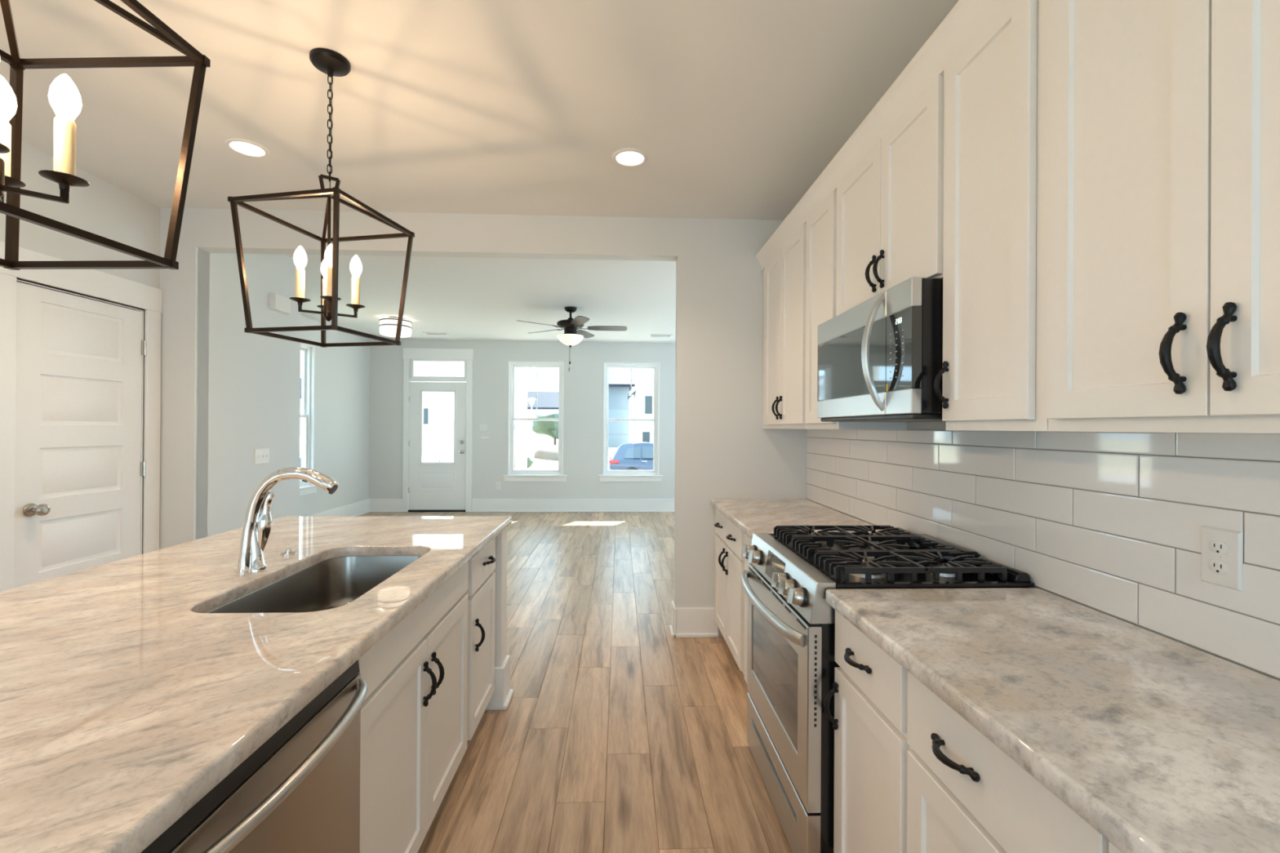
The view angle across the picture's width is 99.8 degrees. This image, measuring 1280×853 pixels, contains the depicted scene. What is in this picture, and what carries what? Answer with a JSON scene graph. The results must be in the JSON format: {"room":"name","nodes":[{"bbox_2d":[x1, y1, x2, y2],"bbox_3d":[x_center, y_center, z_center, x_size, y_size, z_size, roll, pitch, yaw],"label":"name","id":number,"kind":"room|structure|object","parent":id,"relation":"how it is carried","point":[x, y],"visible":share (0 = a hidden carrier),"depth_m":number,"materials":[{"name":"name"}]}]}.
{"room":"kitchen","nodes":[
{"label":"kitchen","id":0,"kind":"room"},
{"bbox_2d":[0,140,159,554],"bbox_3d":[-3.018,0.477,0.070,0.120,3.780,6.774,0,0,-2],"label":"wall","id":1,"kind":"structure","parent":0,"point":[103,208],"depth_m":3.00,"materials":[{"name":"paint"}]},
{"bbox_2d":[13,281,146,588],"bbox_3d":[-3.049,0.326,3.003,0.115,2.072,0.733,0,0,-2],"label":"door","id":2,"kind":"structure","parent":1,"relation":"in","point":[79,468],"depth_m":2.93,"materials":[{"name":"paint"}]},
{"bbox_2d":[0,240,162,591],"bbox_3d":[-3.108,0.247,2.978,0.120,2.250,0.952,0,0,-2],"label":"trim","id":3,"kind":"structure","parent":1,"relation":"attached to","point":[92,282],"depth_m":2.91,"materials":[{"name":"paint"}]},
{"bbox_2d":[299,315,369,515],"bbox_3d":[-4.362,-0.018,6.654,0.150,2.780,4.393,0,0,-2],"label":"wall","id":4,"kind":"structure","parent":0,"point":[341,374],"depth_m":7.80,"materials":[{"name":"paint"}]},
{"bbox_2d":[299,342,316,496],"bbox_3d":[-4.330,-0.097,6.663,0.175,1.947,1.040,0,0,-2],"label":"window","id":5,"kind":"structure","parent":4,"relation":"in","point":[307,415],"depth_m":7.07,"materials":[{"name":"paint"}]},
{"bbox_2d":[310,498,369,515],"bbox_3d":[-4.279,1.267,6.630,0.030,0.210,4.143,0,0,-2],"label":"baseboard","id":6,"kind":"structure","parent":4,"relation":"attached to","point":[360,508],"depth_m":8.08,"materials":[{"name":"paint"}]},
{"bbox_2d":[299,427,633,470],"bbox_3d":[-3.503,1.386,90.730,120.000,2.300,158.400,0,0,-2],"label":"ground","id":7,"kind":"structure","parent":0,"point":[538,443],"depth_m":40.78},
{"bbox_2d":[299,453,301,479],"bbox_3d":[-8.241,1.549,13.895,4.381,1.626,1.846,0,0,-2],"label":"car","id":8,"kind":"object","parent":7,"relation":"on","point":[300,454],"visible":0.02,"depth_m":13.18,"materials":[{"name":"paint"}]},
{"bbox_2d":[299,377,302,436],"bbox_3d":[-39.385,-2.244,61.533,8.900,6.620,10.900,0,0,-2],"label":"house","id":9,"kind":"object","parent":7,"relation":"on","point":[300,378],"visible":0.02,"depth_m":56.67,"materials":[{"name":"white"}]},
{"bbox_2d":[422,370,515,462],"bbox_3d":[-11.566,-0.480,34.051,6.400,5.320,7.960,0,0,-2],"label":"house","id":10,"kind":"object","parent":7,"relation":"on","point":[432,400],"visible":0.23,"depth_m":30.57,"materials":[{"name":"white"}]},
{"bbox_2d":[514,453,533,467],"bbox_3d":[-6.521,1.948,29.779,1.375,1.081,1.403,0,0,-2],"label":"shrub","id":11,"kind":"object","parent":7,"relation":"on","point":[530,460],"visible":0.22,"depth_m":29.37,"materials":[{"name":"green plant"}]},
{"bbox_2d":[527,397,536,450],"bbox_3d":[-7.984,-0.162,39.722,0.680,3.950,0.680,0,0,-2],"label":"street lamp","id":12,"kind":"object","parent":7,"relation":"on","point":[531,401],"visible":0.98,"depth_m":39.67,"materials":[{"name":"white metal"}]},
{"bbox_2d":[514,391,559,437],"bbox_3d":[-12.786,-1.479,64.558,12.300,5.420,10.900,0,0,-2],"label":"house","id":13,"kind":"object","parent":7,"relation":"on","point":[547,402],"visible":0.07,"depth_m":59.68,"materials":[{"name":"white"}]},
{"bbox_2d":[532,412,558,444],"bbox_3d":[-6.853,0.259,43.870,3.990,2.836,2.945,0,0,-2],"label":"tree","id":14,"kind":"object","parent":7,"relation":"on","point":[550,428],"visible":0.49,"depth_m":42.80,"materials":[{"name":"green plant"}]},
{"bbox_2d":[533,444,558,461],"bbox_3d":[-5.019,2.069,35.816,3.887,1.707,5.801,0,0,-2],"label":"dirt mound","id":15,"kind":"object","parent":7,"relation":"on","point":[549,452],"visible":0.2,"depth_m":34.02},
{"bbox_2d":[608,368,635,447],"bbox_3d":[-2.015,-1.895,48.712,2.800,7.120,11.400,0,0,-2],"label":"house","id":16,"kind":"object","parent":7,"relation":"on","point":[620,379],"visible":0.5,"depth_m":43.48,"materials":[{"name":"blue"}]},
{"bbox_2d":[627,368,653,442],"bbox_3d":[1.756,-1.390,39.069,5.200,6.920,6.960,0,0,-2],"label":"house","id":17,"kind":"object","parent":7,"relation":"on","point":[642,392],"visible":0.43,"depth_m":36.02,"materials":[{"name":"white"}]},
{"bbox_2d":[0,0,959,342],"bbox_3d":[-0.899,-1.455,2.776,6.800,0.120,12.413,0,0,-2],"label":"ceiling","id":18,"kind":"structure","parent":0,"point":[736,108],"depth_m":2.39,"materials":[{"name":"paint"}]},
{"bbox_2d":[0,0,210,270],"bbox_3d":[-1.163,-0.867,0.967,0.438,1.065,0.438,0,0,2],"label":"lantern pendant","id":19,"kind":"object","parent":18,"relation":"hanging from","point":[64,173],"visible":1,"depth_m":1.13,"materials":[{"name":"black metal"}]},
{"bbox_2d":[224,137,270,157],"bbox_3d":[-1.970,-1.397,2.708,0.184,0.010,0.184,0,0,-2],"label":"recessed light","id":20,"kind":"object","parent":18,"relation":"in","point":[242,146],"visible":1,"depth_m":2.70,"materials":[{"name":"white plastic"}]},
{"bbox_2d":[227,48,414,347],"bbox_3d":[-1.185,-0.865,2.057,0.439,1.065,0.439,0,0,11],"label":"lantern pendant","id":21,"kind":"object","parent":18,"relation":"hanging from","point":[331,63],"visible":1,"depth_m":2.02,"materials":[{"name":"black metal"}]},
{"bbox_2d":[378,316,412,337],"bbox_3d":[-3.163,-1.287,6.986,0.389,0.226,0.389,0,0,-2],"label":"drum light","id":22,"kind":"object","parent":18,"relation":"attached to","point":[388,325],"visible":0.88,"depth_m":6.84,"materials":[{"name":"white glass"}]},
{"bbox_2d":[422,332,449,335],"bbox_3d":[-3.055,-1.393,8.091,0.340,0.010,0.180,0,0,-2],"label":"ceiling vent","id":23,"kind":"object","parent":18,"relation":"in","point":[426,333],"visible":1,"depth_m":8.06,"materials":[{"name":"white plastic"}]},
{"bbox_2d":[516,306,626,371],"bbox_3d":[-0.761,-1.015,6.307,1.219,0.744,1.280,0,0,-2],"label":"ceiling fan","id":24,"kind":"object","parent":18,"relation":"hanging from","point":[571,336],"visible":1,"depth_m":6.24,"materials":[{"name":"black metal"}]},
{"bbox_2d":[612,147,648,166],"bbox_3d":[-0.052,-1.385,2.782,0.184,0.010,0.184,0,0,-2],"label":"recessed light","id":25,"kind":"object","parent":18,"relation":"in","point":[627,157],"visible":1,"depth_m":2.77,"materials":[{"name":"white plastic"}]},
{"bbox_2d":[649,333,672,337],"bbox_3d":[0.315,-1.372,8.140,0.340,0.010,0.180,0,0,-2],"label":"ceiling vent","id":26,"kind":"object","parent":18,"relation":"in","point":[651,335],"visible":1,"depth_m":8.14,"materials":[{"name":"white plastic"}]},
{"bbox_2d":[159,207,807,635],"bbox_3d":[-0.976,0.497,4.112,6.428,3.780,1.146,0,0,-2],"label":"wall","id":27,"kind":"structure","parent":0,"point":[723,450],"depth_m":3.59,"materials":[{"name":"paint"}]},
{"bbox_2d":[254,448,269,464],"bbox_3d":[-2.881,0.229,4.122,0.016,0.118,0.165,0,0,-2],"label":"light switch","id":28,"kind":"object","parent":27,"relation":"attached to","point":[261,455],"visible":1,"depth_m":4.11,"materials":[{"name":"white plastic"}]},
{"bbox_2d":[268,293,290,314],"bbox_3d":[-2.864,-0.976,4.295,0.050,0.125,0.200,0,0,-2],"label":"door chime","id":29,"kind":"object","parent":27,"relation":"attached to","point":[277,303],"visible":0.96,"depth_m":4.25,"materials":[{"name":"white plastic"}]},
{"bbox_2d":[669,600,675,637],"bbox_3d":[0.220,1.298,3.641,0.030,0.190,0.176,0,0,-2],"label":"baseboard","id":30,"kind":"object","parent":27,"relation":"attached to","point":[673,627],"visible":1,"depth_m":3.60,"materials":[{"name":"paint"}]},
{"bbox_2d":[674,607,718,637],"bbox_3d":[0.371,1.299,3.574,0.299,0.190,0.030,0,0,-2],"label":"baseboard","id":31,"kind":"structure","parent":27,"relation":"attached to","point":[691,622],"depth_m":3.57,"materials":[{"name":"paint"}]},
{"bbox_2d":[368,339,675,498],"bbox_3d":[-1.210,0.505,8.897,6.628,3.780,0.150,0,0,-2],"label":"wall","id":32,"kind":"structure","parent":0,"point":[583,385],"depth_m":8.80,"materials":[{"name":"paint"}]},
{"bbox_2d":[408,382,466,511],"bbox_3d":[-3.282,0.331,8.769,0.930,2.107,0.188,0,0,-2],"label":"door","id":33,"kind":"structure","parent":32,"relation":"in","point":[433,486],"depth_m":8.75,"materials":[{"name":"paint"}]},
{"bbox_2d":[402,347,473,511],"bbox_3d":[-3.277,0.060,8.805,1.120,2.645,0.176,0,0,-2],"label":"trim","id":34,"kind":"structure","parent":32,"relation":"attached to","point":[408,353],"depth_m":8.73,"materials":[{"name":"paint"}]},
{"bbox_2d":[411,359,466,378],"bbox_3d":[-3.260,-0.935,8.799,0.870,0.305,0.114,0,0,-2],"label":"window","id":35,"kind":"structure","parent":32,"relation":"in","point":[413,361],"depth_m":8.75,"materials":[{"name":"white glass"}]},
{"bbox_2d":[480,436,488,439],"bbox_3d":[-2.521,0.186,8.769,0.130,0.050,0.006,0,0,-2],"label":"thermostat","id":36,"kind":"object","parent":32,"relation":"attached to","point":[482,437],"visible":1,"depth_m":8.77,"materials":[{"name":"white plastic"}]},
{"bbox_2d":[496,482,500,489],"bbox_3d":[-2.305,0.968,8.774,0.076,0.120,0.009,0,0,-2],"label":"outlet","id":37,"kind":"object","parent":32,"relation":"attached to","point":[498,484],"visible":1,"depth_m":8.77,"materials":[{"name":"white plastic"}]},
{"bbox_2d":[368,498,674,511],"bbox_3d":[-1.212,1.290,8.806,6.328,0.210,0.030,0,0,-2],"label":"baseboard","id":38,"kind":"structure","parent":32,"relation":"attached to","point":[375,504],"depth_m":8.80,"materials":[{"name":"paint"}]},
{"bbox_2d":[502,361,566,481],"bbox_3d":[-1.704,-0.082,8.847,1.025,1.957,0.175,0,0,-2],"label":"window","id":39,"kind":"structure","parent":32,"relation":"in","point":[513,475],"depth_m":8.84,"materials":[{"name":"paint"}]},
{"bbox_2d":[598,362,662,481],"bbox_3d":[-0.147,-0.072,8.907,1.050,1.957,0.175,0,0,-2],"label":"window","id":40,"kind":"structure","parent":32,"relation":"in","point":[607,475],"depth_m":8.90,"materials":[{"name":"paint"}]},
{"bbox_2d":[359,511,792,852],"bbox_3d":[-1.160,1.385,2.837,6.716,0.003,12.163,0,0,-2],"label":"floor","id":41,"kind":"structure","parent":0,"point":[616,733],"depth_m":2.53,"materials":[{"name":"brown wood"}]},
{"bbox_2d":[141,659,368,852],"bbox_3d":[-0.892,0.944,0.905,0.678,0.874,0.613,0,0,-2],"label":"dishwasher","id":42,"kind":"object","parent":41,"relation":"on","point":[299,792],"visible":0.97,"depth_m":0.97,"materials":[{"name":"silver metal"}]},
{"bbox_2d":[358,561,468,852],"bbox_3d":[-0.946,0.945,1.679,0.650,0.876,0.926,0,0,-2],"label":"base cabinet","id":43,"kind":"object","parent":41,"relation":"on","point":[413,743],"visible":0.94,"depth_m":1.58,"materials":[{"name":"paint"}]},
{"bbox_2d":[0,515,511,852],"bbox_3d":[-1.200,0.485,1.230,1.173,0.038,3.192,0,0,-2],"label":"countertop","id":44,"kind":"structure","parent":43,"relation":"on","point":[124,701],"depth_m":1.06,"materials":[{"name":"stone"}]},
{"bbox_2d":[235,466,338,573],"bbox_3d":[-1.140,0.299,1.747,0.312,0.336,0.062,0,0,-2],"label":"faucet","id":45,"kind":"object","parent":44,"relation":"on","point":[258,524],"visible":1,"depth_m":1.73,"materials":[{"name":"silver metal"}]},
{"bbox_2d":[280,548,297,555],"bbox_3d":[-1.290,0.459,1.981,0.052,0.016,0.052,0,0,-2],"label":"button","id":46,"kind":"object","parent":44,"relation":"on","point":[289,551],"visible":1,"depth_m":1.97,"materials":[{"name":"silver metal"}]},
{"bbox_2d":[207,555,421,613],"bbox_3d":[-0.985,0.605,1.737,0.432,0.194,0.796,0,0,-2],"label":"sink","id":47,"kind":"object","parent":44,"relation":"in","point":[335,582],"visible":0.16,"depth_m":2.04,"materials":[{"name":"silver metal"}]},
{"bbox_2d":[465,537,495,741],"bbox_3d":[-0.973,0.946,2.381,0.650,0.876,0.474,0,0,-2],"label":"base cabinet","id":48,"kind":"object","parent":41,"relation":"on","point":[481,591],"visible":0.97,"depth_m":2.34,"materials":[{"name":"paint"}]},
{"bbox_2d":[485,527,513,710],"bbox_3d":[-1.068,0.946,2.705,0.835,0.876,0.176,0,0,-2],"label":"end post","id":49,"kind":"object","parent":41,"relation":"on","point":[500,699],"visible":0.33,"depth_m":2.65,"materials":[{"name":"paint"}]},
{"bbox_2d":[714,508,747,675],"bbox_3d":[0.801,0.958,3.175,0.667,0.876,0.857,0,0,-2],"label":"base cabinet","id":50,"kind":"object","parent":41,"relation":"on","point":[730,540],"visible":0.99,"depth_m":3.08,"materials":[{"name":"paint"}]},
{"bbox_2d":[710,498,886,538],"bbox_3d":[0.813,0.501,2.988,0.648,0.038,1.236,0,0,-2],"label":"countertop","id":51,"kind":"structure","parent":50,"relation":"on","point":[751,516],"depth_m":2.96,"materials":[{"name":"stone"}]},
{"bbox_2d":[744,533,751,683],"bbox_3d":[0.825,0.957,2.559,0.667,0.876,0.370,0,0,-2],"label":"base cabinet","id":52,"kind":"object","parent":41,"relation":"on","point":[748,540],"visible":0.02,"depth_m":2.67,"materials":[{"name":"paint"}]},
{"bbox_2d":[823,609,912,852],"bbox_3d":[0.869,0.955,1.404,0.667,0.876,0.390,0,0,-2],"label":"base cabinet","id":53,"kind":"object","parent":41,"relation":"on","point":[869,722],"visible":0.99,"depth_m":1.38,"materials":[{"name":"paint"}]},
{"bbox_2d":[740,525,1034,852],"bbox_3d":[0.787,0.910,1.985,0.760,0.967,0.763,0,0,-2],"label":"gas range","id":54,"kind":"object","parent":41,"relation":"on","point":[790,735],"visible":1,"depth_m":1.76,"materials":[{"name":"silver metal"}]},
{"bbox_2d":[740,550,822,813],"bbox_3d":[0.466,0.813,1.972,0.116,0.668,0.750,0,0,-2],"label":"oven","id":55,"kind":"object","parent":54,"relation":"in","point":[784,680],"depth_m":1.77,"materials":[{"name":"silver glass"}]},
{"bbox_2d":[768,533,1034,587],"bbox_3d":[0.868,0.473,1.989,0.603,0.013,0.763,0,0,-2],"label":"cooktop","id":56,"kind":"object","parent":54,"relation":"in","point":[925,580],"depth_m":1.68,"materials":[{"name":"black metal"}]},
{"bbox_2d":[906,671,1123,852],"bbox_3d":[0.896,0.954,0.720,0.667,0.876,0.973,0,0,-2],"label":"base cabinet","id":57,"kind":"object","parent":41,"relation":"on","point":[965,794],"visible":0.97,"depth_m":0.97,"materials":[{"name":"paint"}]},
{"bbox_2d":[825,587,1279,852],"bbox_3d":[0.893,0.497,0.913,0.648,0.038,1.378,0,0,-2],"label":"countertop","id":58,"kind":"structure","parent":57,"relation":"on","point":[1159,744],"depth_m":0.92,"materials":[{"name":"stone"}]},
{"bbox_2d":[808,421,1279,680],"bbox_3d":[1.316,0.004,0.296,0.120,2.780,6.890,0,0,-2],"label":"wall","id":59,"kind":"structure","parent":0,"point":[939,425],"depth_m":1.58,"materials":[{"name":"paint"}]},
{"bbox_2d":[762,223,807,429],"bbox_3d":[0.963,-0.513,3.182,0.367,1.055,0.860,0,0,-2],"label":"upper cabinet","id":60,"kind":"object","parent":59,"relation":"attached to","point":[784,274],"visible":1,"depth_m":3.08,"materials":[{"name":"paint"}]},
{"bbox_2d":[755,0,1005,271],"bbox_3d":[1.012,-1.093,2.048,0.357,0.100,3.132,0,0,-2],"label":"crown molding","id":61,"kind":"structure","parent":60,"relation":"on","point":[966,18],"depth_m":1.83,"materials":[{"name":"paint"}]},
{"bbox_2d":[804,190,907,430],"bbox_3d":[0.987,-0.514,2.556,0.367,1.055,0.387,0,0,-2],"label":"upper cabinet","id":62,"kind":"object","parent":59,"relation":"attached to","point":[821,225],"visible":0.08,"depth_m":2.56,"materials":[{"name":"paint"}]},
{"bbox_2d":[835,75,943,315],"bbox_3d":[1.011,-0.743,1.976,0.367,0.599,0.768,0,0,-2],"label":"upper cabinet","id":63,"kind":"object","parent":59,"relation":"attached to","point":[890,206],"visible":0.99,"depth_m":1.86,"materials":[{"name":"paint"}]},
{"bbox_2d":[817,276,942,422],"bbox_3d":[0.951,-0.231,1.976,0.458,0.420,0.760,0,0,-2],"label":"microwave","id":64,"kind":"object","parent":63,"relation":"attached to","point":[879,359],"visible":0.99,"depth_m":1.75,"materials":[{"name":"silver metal"}]},
{"bbox_2d":[933,0,1048,431],"bbox_3d":[1.032,-0.516,1.402,0.367,1.055,0.375,0,0,-2],"label":"upper cabinet","id":65,"kind":"object","parent":59,"relation":"attached to","point":[993,371],"visible":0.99,"depth_m":1.35,"materials":[{"name":"paint"}]},
{"bbox_2d":[806,429,1279,679],"bbox_3d":[1.186,0.248,1.908,0.010,0.467,3.424,0,0,-2],"label":"tile backsplash","id":66,"kind":"structure","parent":59,"relation":"attached to","point":[1109,522],"depth_m":1.41,"materials":[{"name":"tile"}]},
{"bbox_2d":[1200,524,1243,591],"bbox_3d":[1.207,0.272,1.123,0.009,0.120,0.076,0,0,-2],"label":"outlet","id":67,"kind":"object","parent":66,"relation":"attached to","point":[1222,549],"visible":1,"depth_m":1.11,"materials":[{"name":"white plastic"}]},
{"bbox_2d":[1208,540,1227,555],"bbox_3d":[1.204,0.252,1.123,0.004,0.029,0.033,0,0,-2],"label":"receptacle","id":68,"kind":"object","parent":67,"relation":"attached to","point":[1215,547],"depth_m":1.12,"materials":[{"name":"white plastic"}]},
{"bbox_2d":[1208,560,1227,574],"bbox_3d":[1.204,0.293,1.123,0.004,0.029,0.033,0,0,-2],"label":"receptacle","id":69,"kind":"object","parent":67,"relation":"attached to","point":[1215,566],"depth_m":1.12,"materials":[{"name":"white plastic"}]},
{"bbox_2d":[1046,0,1279,433],"bbox_3d":[1.053,-0.517,0.852,0.367,1.055,0.720,0,0,-2],"label":"upper cabinet","id":70,"kind":"object","parent":59,"relation":"attached to","point":[1163,273],"visible":1,"depth_m":0.94,"materials":[{"name":"paint"}]},
{"bbox_3d":[-1.399,1.516,10.108,8.400,0.160,2.287,0,0,-2],"label":"floor","id":71,"kind":"structure","parent":0,"visible":0},
{"bbox_2d":[440,362,454,462],"bbox_3d":[-3.769,0.003,10.563,0.250,2.840,0.250,0,0,-2],"label":"porch column","id":72,"kind":"structure","parent":71,"relation":"on","point":[447,369],"depth_m":10.46,"materials":[{"name":"paint"}]},
{"bbox_2d":[515,367,527,469],"bbox_3d":[-2.341,0.011,10.618,0.250,2.840,0.250,0,0,-2],"label":"porch column","id":73,"kind":"structure","parent":71,"relation":"on","point":[521,373],"depth_m":10.52,"materials":[{"name":"paint"}]},
{"label":"outside","id":74,"kind":"structure","parent":0,"visible":0},
{"bbox_3d":[-0.900,2.403,22.978,120.000,0.080,7.000,0,0,-2],"label":"street","id":75,"kind":"object","parent":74,"visible":0},
{"bbox_2d":[608,441,653,470],"bbox_3d":[1.002,1.524,22.858,4.580,1.700,1.930,0,0,-2],"label":"car","id":76,"kind":"object","parent":75,"relation":"on","point":[630,455],"visible":0.25,"depth_m":21.96,"materials":[{"name":"blue paint"}]},
{"bbox_2d":[608,460,618,463],"bbox_3d":[-1.051,1.430,21.868,0.400,0.140,0.090,0,0,-2],"label":"tail light","id":77,"kind":"object","parent":76,"relation":"attached to","point":[610,461],"depth_m":21.82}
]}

